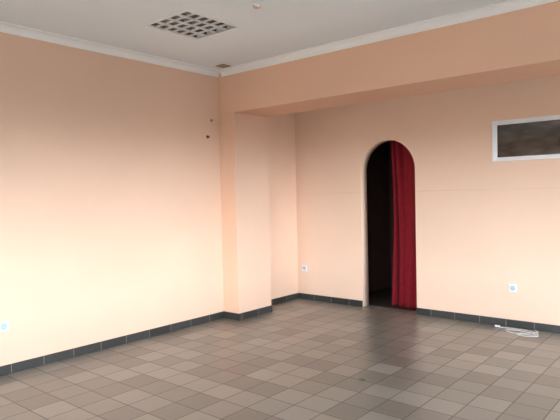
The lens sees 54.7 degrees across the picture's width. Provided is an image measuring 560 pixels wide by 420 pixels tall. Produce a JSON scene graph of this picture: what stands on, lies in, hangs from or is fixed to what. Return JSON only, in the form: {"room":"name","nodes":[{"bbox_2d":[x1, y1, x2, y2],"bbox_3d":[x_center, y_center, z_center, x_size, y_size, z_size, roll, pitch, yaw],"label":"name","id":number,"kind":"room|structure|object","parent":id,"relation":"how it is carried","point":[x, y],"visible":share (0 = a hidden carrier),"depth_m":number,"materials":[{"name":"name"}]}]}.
{"room":"empty room","nodes":[
{"label":"empty room","id":0,"kind":"room"},
{"bbox_2d":[0,32,297,365],"bbox_3d":[-3.160,-0.056,4.137,0.200,3.120,10.680,0,2,40],"label":"wall","id":1,"kind":"structure","parent":0,"point":[111,205],"depth_m":5.64,"materials":[{"name":"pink paint"}]},
{"bbox_2d":[0,321,8,331],"bbox_3d":[-2.455,1.035,4.811,0.016,0.084,0.084,0,2,40],"label":"wall outlet","id":2,"kind":"object","parent":1,"relation":"attached to","point":[4,326],"visible":1,"depth_m":4.81,"materials":[{"name":"white plastic"}]},
{"bbox_2d":[1,323,7,329],"bbox_3d":[-2.451,1.035,4.808,0.005,0.060,0.060,0,2,40],"label":"socket","id":3,"kind":"object","parent":2,"relation":"attached to","point":[4,326],"depth_m":4.81,"materials":[{"name":"white plastic"}]},
{"bbox_2d":[0,21,219,77],"bbox_3d":[-3.572,-1.551,3.434,0.070,0.075,8.780,0,2,40],"label":"trim","id":4,"kind":"structure","parent":1,"relation":"attached to","point":[8,28],"depth_m":5.51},
{"bbox_2d":[0,311,223,375],"bbox_3d":[-3.531,1.487,3.533,0.012,0.084,8.768,0,2,40],"label":"baseboard","id":5,"kind":"structure","parent":1,"relation":"attached to","point":[58,356],"depth_m":5.56,"materials":[{"name":"tile"}]},
{"bbox_2d":[271,293,298,304],"bbox_3d":[-0.018,1.293,7.721,0.012,0.084,0.908,0,2,40],"label":"baseboard","id":6,"kind":"structure","parent":1,"relation":"attached to","point":[275,301],"depth_m":7.81,"materials":[{"name":"tile"}]},
{"bbox_2d":[219,112,270,313],"bbox_3d":[-0.439,0.074,7.020,0.265,2.580,0.620,0,2,40],"label":"pillar","id":7,"kind":"structure","parent":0,"point":[243,137],"depth_m":6.84,"materials":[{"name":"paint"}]},
{"bbox_2d":[224,311,239,320],"bbox_3d":[-0.610,1.331,6.809,0.277,0.084,0.012,0,2,40],"label":"baseboard","id":8,"kind":"structure","parent":7,"relation":"attached to","point":[229,315],"depth_m":6.80,"materials":[{"name":"tile"}]},
{"bbox_2d":[239,305,271,319],"bbox_3d":[-0.306,1.320,6.965,0.012,0.084,0.620,0,2,40],"label":"baseboard","id":9,"kind":"structure","parent":7,"relation":"attached to","point":[267,309],"depth_m":6.95,"materials":[{"name":"tile"}]},
{"bbox_2d":[0,0,507,69],"bbox_3d":[-0.215,-1.681,1.592,7.980,0.140,10.680,0,2,40],"label":"ceiling","id":10,"kind":"structure","parent":0,"point":[279,27],"depth_m":4.83,"materials":[{"name":"paint"}]},
{"bbox_2d":[143,10,239,39],"bbox_3d":[-0.807,-1.743,4.971,0.610,0.118,0.640,0,2,40],"label":"ceiling light fixture","id":11,"kind":"object","parent":10,"relation":"attached to","point":[189,24],"visible":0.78,"depth_m":4.98,"materials":[{"name":"white metal"}]},
{"bbox_2d":[216,64,230,67],"bbox_3d":[-0.682,-1.733,6.513,0.130,0.008,0.130,0,2,40],"label":"ceiling vent","id":12,"kind":"object","parent":10,"relation":"in","point":[221,65],"visible":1,"depth_m":6.51,"materials":[{"name":"brown plastic"}]},
{"bbox_2d":[252,2,262,8],"bbox_3d":[-0.187,-1.675,4.442,0.090,0.032,0.090,0,2,40],"label":"smoke detector","id":13,"kind":"object","parent":10,"relation":"attached to","point":[257,5],"visible":1,"depth_m":4.42,"materials":[{"name":"plastic"}]},
{"bbox_2d":[0,286,559,419],"bbox_3d":[0.408,1.552,2.341,7.980,0.150,12.400,0,2,40],"label":"floor","id":14,"kind":"structure","parent":0,"point":[301,359],"depth_m":4.70,"materials":[{"name":"tile"}]},
{"bbox_2d":[495,325,538,336],"bbox_3d":[2.566,1.317,5.890,0.502,0.026,0.304,0,2,40],"label":"power cable","id":15,"kind":"object","parent":14,"relation":"on","point":[522,334],"visible":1,"depth_m":5.86,"materials":[{"name":"white plastic"}]},
{"bbox_2d":[367,141,390,291],"bbox_3d":[1.284,-0.011,8.378,0.100,2.600,1.520,0,2,40],"label":"wall","id":16,"kind":"structure","parent":0,"point":[378,196],"depth_m":8.65,"materials":[{"name":"brown paint"}]},
{"bbox_2d":[218,1,559,116],"bbox_3d":[2.329,-1.481,4.626,7.580,0.540,0.620,0,2,40],"label":"beam","id":17,"kind":"structure","parent":0,"point":[522,44],"depth_m":5.21,"materials":[{"name":"paint"}]},
{"bbox_2d":[218,0,559,76],"bbox_3d":[2.129,-1.701,4.333,7.510,0.075,0.070,0,2,40],"label":"trim","id":18,"kind":"structure","parent":17,"relation":"attached to","point":[510,5],"depth_m":5.20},
{"bbox_2d":[389,141,393,285],"bbox_3d":[2.513,-0.039,8.404,1.950,2.600,0.100,0,2,40],"label":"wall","id":19,"kind":"structure","parent":0,"point":[390,156],"depth_m":8.91,"materials":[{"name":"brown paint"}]},
{"bbox_2d":[295,74,559,325],"bbox_3d":[3.199,-0.238,5.665,7.580,3.120,0.160,0,2,40],"label":"wall","id":20,"kind":"structure","parent":0,"point":[484,226],"depth_m":6.52,"materials":[{"name":"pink paint"}]},
{"bbox_2d":[302,265,306,270],"bbox_3d":[0.361,0.857,7.980,0.084,0.084,0.016,0,2,40],"label":"wall outlet","id":21,"kind":"object","parent":20,"relation":"attached to","point":[304,267],"visible":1,"depth_m":7.98,"materials":[{"name":"white plastic"}]},
{"bbox_2d":[299,293,362,306],"bbox_3d":[0.698,1.277,7.720,1.110,0.084,0.012,0,2,40],"label":"baseboard","id":22,"kind":"structure","parent":20,"relation":"attached to","point":[359,303],"depth_m":7.68,"materials":[{"name":"tile"}]},
{"bbox_2d":[417,308,559,333],"bbox_3d":[3.906,1.282,5.029,5.675,0.084,0.012,0,2,40],"label":"baseboard","id":23,"kind":"structure","parent":20,"relation":"attached to","point":[420,311],"depth_m":6.25,"materials":[{"name":"tile"}]},
{"bbox_2d":[509,284,516,291],"bbox_3d":[2.618,0.879,6.088,0.084,0.084,0.016,0,2,40],"label":"wall outlet","id":24,"kind":"object","parent":20,"relation":"attached to","point":[512,287],"visible":1,"depth_m":6.08,"materials":[{"name":"white plastic"}]},
{"bbox_2d":[492,115,559,161],"bbox_3d":[2.830,-0.781,5.875,1.014,0.458,0.074,0,2,40],"label":"window","id":25,"kind":"structure","parent":20,"relation":"in","point":[532,138],"depth_m":5.97,"materials":[{"name":"white plastic"}]},
{"bbox_3d":[2.702,-0.009,7.189,0.100,2.600,1.520,0,2,40],"label":"wall","id":26,"kind":"structure","parent":0,"visible":0},
{"bbox_2d":[391,141,416,307],"bbox_3d":[1.616,0.091,7.333,1.748,2.424,0.140,0,2,41],"label":"curtain","id":27,"kind":"object","parent":26,"relation":"hanging from","point":[404,282],"visible":0.44,"depth_m":7.25,"materials":[{"name":"red fabric"}]}
]}

